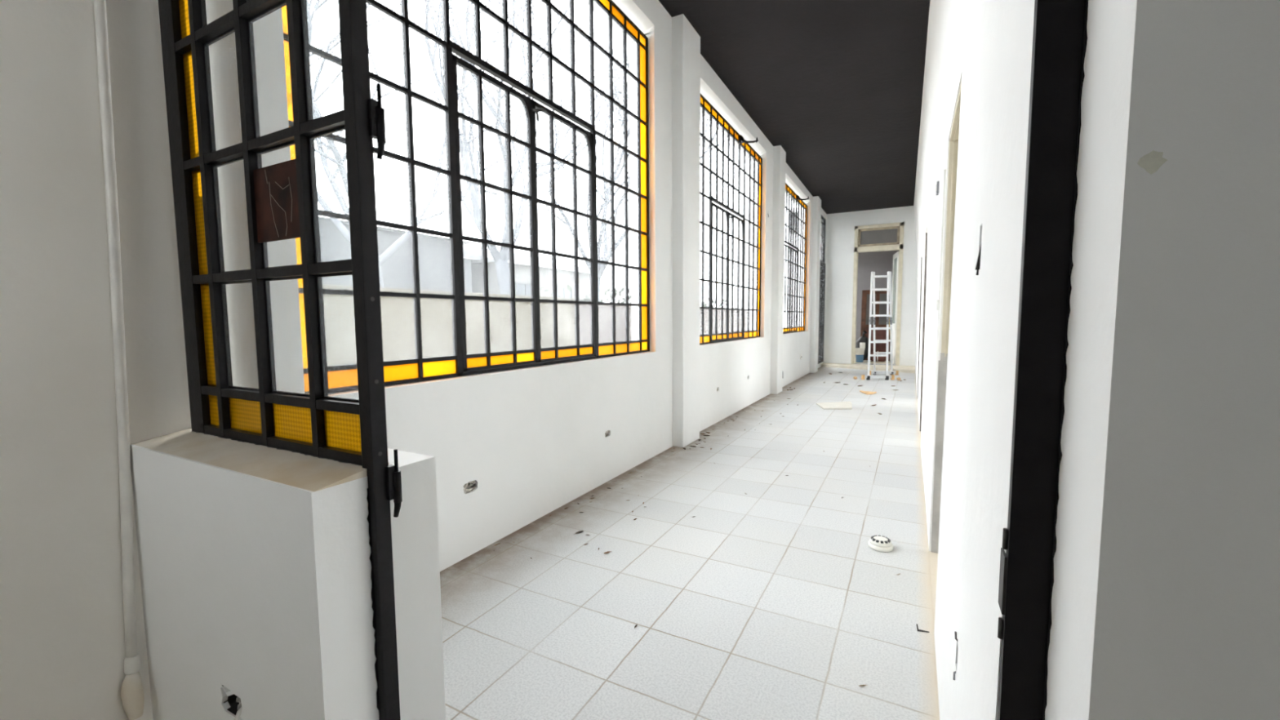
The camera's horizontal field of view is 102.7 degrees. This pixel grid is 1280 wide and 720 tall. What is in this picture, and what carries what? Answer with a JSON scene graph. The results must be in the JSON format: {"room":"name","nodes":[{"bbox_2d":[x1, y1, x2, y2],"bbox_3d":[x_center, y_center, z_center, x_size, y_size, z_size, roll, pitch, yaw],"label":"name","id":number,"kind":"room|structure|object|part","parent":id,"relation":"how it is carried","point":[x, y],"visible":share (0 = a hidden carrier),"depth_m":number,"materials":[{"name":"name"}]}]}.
{"room":"corridor","nodes":[
{"label":"corridor","id":0,"kind":"room"},
{"bbox_2d":[0,0,191,719],"bbox_3d":[-2.021,-0.632,0.685,0.150,3.800,2.200,2,5,28],"label":"wall","id":1,"kind":"structure","parent":0,"point":[63,645],"depth_m":1.42,"materials":[{"name":"white paint"}]},
{"bbox_2d":[93,0,144,719],"bbox_3d":[-1.513,-0.758,1.410,0.066,3.652,0.109,2,5,28],"label":"pipe","id":2,"kind":"object","parent":1,"relation":"attached to","point":[132,697],"visible":1,"depth_m":1.49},
{"bbox_2d":[205,0,826,571],"bbox_3d":[1.501,-1.295,6.740,0.320,3.700,11.740,2,5,28],"label":"wall","id":3,"kind":"structure","parent":0,"point":[533,440],"depth_m":3.49,"materials":[{"name":"white paint"}]},
{"bbox_2d":[281,0,649,394],"bbox_3d":[-0.551,-1.173,2.844,0.078,2.414,2.688,2,5,28],"label":"window","id":4,"kind":"structure","parent":3,"relation":"in","point":[340,378],"depth_m":2.70,"materials":[{"name":"clear glass"}]},
{"bbox_2d":[460,477,479,496],"bbox_3d":[-0.820,0.596,2.418,0.052,0.070,0.120,2,5,28],"label":"electrical box","id":5,"kind":"object","parent":3,"relation":"attached to","point":[472,486],"visible":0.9,"depth_m":2.42,"materials":[{"name":"white paint"}]},
{"bbox_3d":[-0.822,0.596,2.421,0.046,0.054,0.096,2,5,28],"label":"casing","id":6,"kind":"part","parent":5,"relation":"part of","materials":[{"name":"grey plastic"}]},
{"bbox_2d":[603,428,611,438],"bbox_3d":[-0.243,0.501,3.497,0.052,0.059,0.100,2,5,28],"label":"electrical box","id":7,"kind":"object","parent":3,"relation":"attached to","point":[607,433],"visible":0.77,"depth_m":3.50,"materials":[{"name":"white paint"}]},
{"bbox_2d":[699,93,762,344],"bbox_3d":[1.099,-1.422,5.790,0.212,2.414,2.688,2,5,28],"label":"window","id":8,"kind":"structure","parent":3,"relation":"in","point":[709,338],"depth_m":5.82,"materials":[{"name":"clear glass"}]},
{"bbox_2d":[782,182,808,333],"bbox_3d":[2.677,-1.671,8.746,0.212,2.414,2.688,2,5,28],"label":"window","id":9,"kind":"structure","parent":3,"relation":"in","point":[788,190],"depth_m":9.05,"materials":[{"name":"clear glass"}]},
{"bbox_2d":[817,214,826,364],"bbox_3d":[3.982,-1.528,11.272,0.070,3.200,0.800,2,5,28],"label":"door","id":10,"kind":"structure","parent":3,"relation":"in","point":[822,268],"depth_m":11.35,"materials":[{"name":"black metal"}]},
{"bbox_3d":[3.973,-1.528,11.277,0.050,3.200,0.800,2,5,28],"label":"frame","id":11,"kind":"part","parent":10,"relation":"part of","materials":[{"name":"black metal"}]},
{"bbox_2d":[440,366,939,719],"bbox_3d":[2.221,0.682,6.397,2.568,0.202,12.000,2,5,28],"label":"floor","id":12,"kind":"structure","parent":0,"point":[772,601],"depth_m":2.13,"materials":[{"name":"tile"}]},
{"bbox_2d":[816,401,852,409],"bbox_3d":[2.490,0.570,6.455,0.471,0.012,0.575,0,5,6],"label":"board","id":13,"kind":"object","parent":12,"relation":"on","point":[836,405],"visible":1,"depth_m":6.40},
{"bbox_2d":[821,363,915,373],"bbox_3d":[4.845,0.172,11.012,1.900,0.062,1.100,2,5,28],"label":"step","id":14,"kind":"structure","parent":12,"relation":"on","point":[907,369],"depth_m":10.99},
{"bbox_2d":[859,390,876,394],"bbox_3d":[3.350,0.472,7.483,0.258,0.028,0.262,-2,5,-18],"label":"scrap","id":15,"kind":"object","parent":12,"relation":"on","point":[863,392],"visible":1,"depth_m":7.43,"materials":[{"name":"wood"}]},
{"bbox_2d":[861,271,898,380],"bbox_3d":[4.436,-0.639,9.374,0.574,1.945,1.103,2,5,28],"label":"step ladder","id":16,"kind":"object","parent":12,"relation":"on","point":[873,289],"visible":1,"depth_m":9.24,"materials":[{"name":"metal"}]},
{"bbox_3d":[4.137,-0.638,9.193,0.037,1.912,0.464,2,5,25],"label":"rail","id":17,"kind":"part","parent":16,"relation":"part of","materials":[{"name":"metal"}]},
{"bbox_3d":[4.392,-0.672,9.591,0.041,1.912,0.477,3,5,33],"label":"rail","id":18,"kind":"part","parent":16,"relation":"part of","materials":[{"name":"metal"}]},
{"bbox_3d":[4.436,-0.638,9.165,0.034,1.911,0.454,1,5,21],"label":"rail","id":19,"kind":"part","parent":16,"relation":"part of","materials":[{"name":"metal"}]},
{"bbox_3d":[4.690,-0.672,9.563,0.043,1.913,0.492,3,6,36],"label":"rail","id":20,"kind":"part","parent":16,"relation":"part of","materials":[{"name":"metal"}]},
{"bbox_2d":[867,535,893,551],"bbox_3d":[1.162,0.883,2.472,0.112,0.047,0.112,2,5,28],"label":"smoke detector","id":21,"kind":"object","parent":12,"relation":"on","point":[877,543],"visible":1,"depth_m":2.44,"materials":[{"name":"white plastic"}]},
{"bbox_2d":[129,0,1279,719],"bbox_3d":[0.832,-0.627,0.373,5.320,3.800,0.321,2,5,28],"label":"wall","id":22,"kind":"structure","parent":0,"point":[1166,594],"depth_m":0.47,"materials":[{"name":"white paint"}]},
{"bbox_2d":[215,678,248,719],"bbox_3d":[-1.028,0.924,1.395,0.165,0.171,0.178,2,5,28],"label":"broken hole","id":23,"kind":"object","parent":22,"relation":"in","point":[233,704],"visible":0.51,"depth_m":1.35,"materials":[{"name":"white paint"}]},
{"bbox_3d":[-1.067,0.251,1.385,0.934,0.020,0.186,2,5,28],"label":"sill","id":24,"kind":"part","parent":22,"relation":"part of","materials":[{"name":"beige paint"}]},
{"bbox_2d":[158,0,402,719],"bbox_3d":[-1.002,-0.303,1.374,0.930,2.620,0.070,2,5,28],"label":"window","id":25,"kind":"structure","parent":22,"relation":"on","point":[281,197],"depth_m":1.31,"materials":[{"name":"black metal"}]},
{"bbox_3d":[-1.029,-0.684,1.352,0.878,1.858,0.032,2,5,28],"label":"frame","id":26,"kind":"part","parent":25,"relation":"part of","materials":[{"name":"black metal"}]},
{"bbox_3d":[-0.931,-0.407,1.321,0.218,0.190,0.008,2,5,28],"label":"infill panel","id":27,"kind":"part","parent":25,"relation":"part of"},
{"bbox_3d":[-0.628,-0.290,1.172,0.041,2.620,0.049,2,5,28],"label":"post","id":28,"kind":"part","parent":25,"relation":"part of","materials":[{"name":"black metal"}]},
{"bbox_2d":[997,0,1088,719],"bbox_3d":[0.447,-0.173,0.562,0.054,2.770,0.031,4,6,42],"label":"door frame","id":29,"kind":"structure","parent":22,"relation":"attached to","point":[1060,36],"depth_m":0.56,"materials":[{"name":"black metal"}]},
{"bbox_3d":[0.434,0.264,0.613,0.006,0.134,0.029,2,5,28],"label":"strike plate","id":30,"kind":"part","parent":29,"relation":"part of","materials":[{"name":"metal"}]},
{"bbox_2d":[658,0,929,213],"bbox_3d":[2.600,-3.000,5.975,3.000,0.294,12.000,2,5,28],"label":"ceiling","id":31,"kind":"structure","parent":0,"point":[837,85],"depth_m":5.22,"materials":[{"name":"black paint"}]},
{"bbox_2d":[787,207,899,344],"bbox_3d":[5.966,-1.851,12.925,3.700,3.650,3.380,2,5,28],"label":"wall","id":32,"kind":"structure","parent":0,"point":[880,263],"depth_m":14.06,"materials":[{"name":"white paint"}]},
{"bbox_2d":[843,359,893,364],"bbox_3d":[5.881,0.056,12.893,3.700,0.155,3.200,2,5,28],"label":"floor","id":33,"kind":"structure","parent":0,"point":[864,361],"depth_m":12.03,"materials":[{"name":"beige tile"}]},
{"bbox_2d":[855,347,865,362],"bbox_3d":[5.160,-0.111,12.014,0.228,0.330,0.220,2,5,28],"label":"bucket","id":34,"kind":"object","parent":33,"relation":"on","point":[860,352],"visible":0.95,"depth_m":11.94,"materials":[{"name":"blue plastic"}]},
{"bbox_2d":[859,342,865,347],"bbox_3d":[5.226,-0.344,12.015,0.120,0.125,0.120,2,5,28],"label":"pot","id":35,"kind":"object","parent":34,"relation":"on","point":[861,344],"visible":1,"depth_m":11.96,"materials":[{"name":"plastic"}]},
{"bbox_2d":[855,330,871,359],"bbox_3d":[5.385,-0.350,12.360,0.342,0.726,0.339,2,5,28],"label":"bag","id":36,"kind":"object","parent":33,"relation":"on","point":[863,339],"visible":0.58,"depth_m":12.25,"materials":[{"name":"plastic"}]},
{"bbox_2d":[860,288,892,360],"bbox_3d":[5.805,-0.857,12.539,0.720,1.728,0.281,2,5,28],"label":"wooden shutter","id":37,"kind":"object","parent":33,"relation":"on","point":[880,295],"visible":0.44,"depth_m":12.54,"materials":[{"name":"brown wood"}]},
{"bbox_3d":[5.781,-0.448,12.522,0.520,0.656,0.108,2,5,28],"label":"panel","id":38,"kind":"part","parent":37,"relation":"part of","materials":[{"name":"brown wood"}]},
{"bbox_3d":[5.828,-1.246,12.556,0.520,0.774,0.118,2,5,28],"label":"pane","id":39,"kind":"part","parent":37,"relation":"part of","materials":[{"name":"brown glass"}]},
{"bbox_2d":[871,351,884,361],"bbox_3d":[5.640,-0.086,12.103,0.304,0.248,0.248,2,5,28],"label":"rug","id":40,"kind":"object","parent":33,"relation":"on","point":[877,358],"visible":0.55,"depth_m":12.02,"materials":[{"name":"brown fabric"}]},
{"bbox_2d":[823,205,917,365],"bbox_3d":[5.190,-1.546,11.387,2.510,3.600,0.140,2,5,28],"label":"wall","id":41,"kind":"structure","parent":0,"point":[840,227],"depth_m":11.52,"materials":[{"name":"white paint"}]},
{"bbox_2d":[851,222,904,365],"bbox_3d":[5.410,-1.458,11.637,0.980,3.078,0.812,2,5,28],"label":"door frame","id":42,"kind":"structure","parent":41,"relation":"in","point":[882,237],"depth_m":11.27,"materials":[{"name":"beige paint"}]},
{"bbox_3d":[5.235,-2.701,11.224,0.770,0.330,0.006,2,5,28],"label":"transom pane","id":43,"kind":"part","parent":42,"relation":"part of","materials":[{"name":"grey glass"}]},
{"bbox_3d":[5.236,-2.702,11.226,0.830,0.390,0.050,2,5,28],"label":"transom sash","id":44,"kind":"part","parent":42,"relation":"part of","materials":[{"name":"beige paint"}]},
{"bbox_3d":[5.745,-1.555,11.516,0.008,1.480,0.520,1,5,18],"label":"pane","id":45,"kind":"part","parent":42,"relation":"part of","materials":[{"name":"clear glass"}]},
{"bbox_2d":[913,0,1035,719],"bbox_3d":[3.227,-1.187,5.749,0.328,3.619,11.879,2,5,28],"label":"wall","id":46,"kind":"structure","parent":0,"point":[985,46],"depth_m":1.01,"materials":[{"name":"white paint"}]},
{"bbox_2d":[917,257,922,398],"bbox_3d":[3.682,-0.394,6.538,0.206,1.905,0.722,2,5,28],"label":"door","id":47,"kind":"structure","parent":46,"relation":"in","point":[922,257],"depth_m":6.88,"materials":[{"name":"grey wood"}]},
{"bbox_2d":[919,232,927,431],"bbox_3d":[2.629,-0.227,4.556,0.197,1.905,0.722,2,5,28],"label":"door","id":48,"kind":"structure","parent":46,"relation":"in","point":[926,245],"depth_m":4.90,"materials":[{"name":"grey wood"}]},
{"bbox_2d":[935,181,939,195],"bbox_3d":[1.703,-0.982,2.930,0.019,0.065,0.080,2,5,28],"label":"light switch","id":49,"kind":"object","parent":46,"relation":"attached to","point":[937,185],"visible":0.94,"depth_m":2.90,"materials":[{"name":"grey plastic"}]},
{"bbox_2d":[933,168,946,434],"bbox_3d":[1.401,-0.258,2.399,0.020,1.230,0.055,2,5,28],"label":"trim","id":50,"kind":"structure","parent":46,"relation":"attached to","point":[938,301],"depth_m":2.37,"materials":[{"name":"white paint"}]},
{"bbox_2d":[930,81,961,553],"bbox_3d":[1.282,-0.010,1.997,0.172,1.902,0.722,2,5,28],"label":"door","id":51,"kind":"structure","parent":46,"relation":"in","point":[953,140],"depth_m":2.32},
{"bbox_2d":[952,631,957,679],"bbox_3d":[0.678,0.620,1.063,0.045,0.105,0.033,2,5,28],"label":"socket hole","id":52,"kind":"object","parent":46,"relation":"attached to","point":[955,633],"visible":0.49,"depth_m":1.07,"materials":[{"name":"grey plastic"}]},
{"bbox_2d":[975,244,981,275],"bbox_3d":[0.669,-0.209,0.969,0.055,0.094,0.033,2,5,28],"label":"wire hole","id":53,"kind":"object","parent":46,"relation":"attached to","point":[978,264],"visible":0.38,"depth_m":0.98,"materials":[{"name":"black plastic"}]},
{"label":"outside","id":54,"kind":"structure","parent":0,"visible":0},
{"bbox_3d":[-11.504,-0.419,23.160,37.950,0.200,60.000,2,5,28],"label":"ground","id":55,"kind":"structure","parent":54,"visible":0},
{"bbox_2d":[318,216,475,291],"bbox_3d":[-9.241,-1.106,8.763,6.000,3.450,11.500,2,5,28],"label":"house","id":56,"kind":"structure","parent":55,"relation":"on","point":[433,251],"depth_m":10.79,"materials":[{"name":"white paint"}]},
{"bbox_2d":[306,0,558,287],"bbox_3d":[-3.417,-3.619,7.143,5.226,8.657,2.506,2,5,28],"label":"bare tree","id":57,"kind":"object","parent":55,"relation":"on","point":[338,160],"visible":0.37,"depth_m":7.52,"materials":[{"name":"grey plant"}]},
{"bbox_2d":[322,284,575,365],"bbox_3d":[-4.078,0.021,5.334,0.260,1.680,11.550,2,5,28],"label":"wall","id":58,"kind":"structure","parent":55,"relation":"on","point":[397,313],"depth_m":7.31,"materials":[{"name":"white paint"}]},
{"bbox_2d":[463,257,479,292],"bbox_3d":[-11.551,-2.742,21.795,7.600,4.650,5.500,2,5,28],"label":"house","id":59,"kind":"structure","parent":55,"relation":"on","point":[467,261],"depth_m":22.05,"materials":[{"name":"white paint"}]},
{"bbox_2d":[372,0,622,294],"bbox_3d":[-1.507,-4.740,9.952,5.920,10.438,4.007,2,5,28],"label":"bare tree","id":60,"kind":"object","parent":55,"relation":"on","point":[501,258],"visible":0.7,"depth_m":9.89,"materials":[{"name":"grey plant"}]},
{"bbox_2d":[462,244,604,301],"bbox_3d":[-6.916,-3.317,27.286,6.600,4.850,8.600,2,5,28],"label":"house","id":61,"kind":"structure","parent":55,"relation":"on","point":[565,271],"depth_m":24.76,"materials":[{"name":"white paint"}]},
{"bbox_3d":[-5.345,-2.977,23.861,0.025,1.100,1.300,2,5,28],"label":"pane","id":62,"kind":"part","parent":61,"relation":"part of","materials":[{"name":"white glass"}]},
{"bbox_3d":[-3.936,-3.200,26.500,0.025,1.100,1.300,2,5,28],"label":"pane","id":63,"kind":"part","parent":61,"relation":"part of","materials":[{"name":"white glass"}]},
{"bbox_2d":[520,0,748,302],"bbox_3d":[0.792,-4.964,13.027,7.084,10.356,3.212,2,5,28],"label":"bare tree","id":64,"kind":"object","parent":55,"relation":"on","point":[606,256],"visible":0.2,"depth_m":13.83,"materials":[{"name":"grey plant"}]},
{"bbox_2d":[540,284,737,308],"bbox_3d":[0.830,-1.118,16.511,1.263,2.158,12.102,2,5,28],"label":"hedge","id":65,"kind":"object","parent":55,"relation":"on","point":[569,288],"visible":0.02,"depth_m":13.58,"materials":[{"name":"green plant"}]},
{"bbox_2d":[578,303,747,344],"bbox_3d":[1.796,-0.852,16.339,0.260,1.570,13.440,2,5,28],"label":"brick wall","id":66,"kind":"structure","parent":55,"relation":"on","point":[605,331],"depth_m":11.73,"materials":[{"name":"white paint"}]}
]}

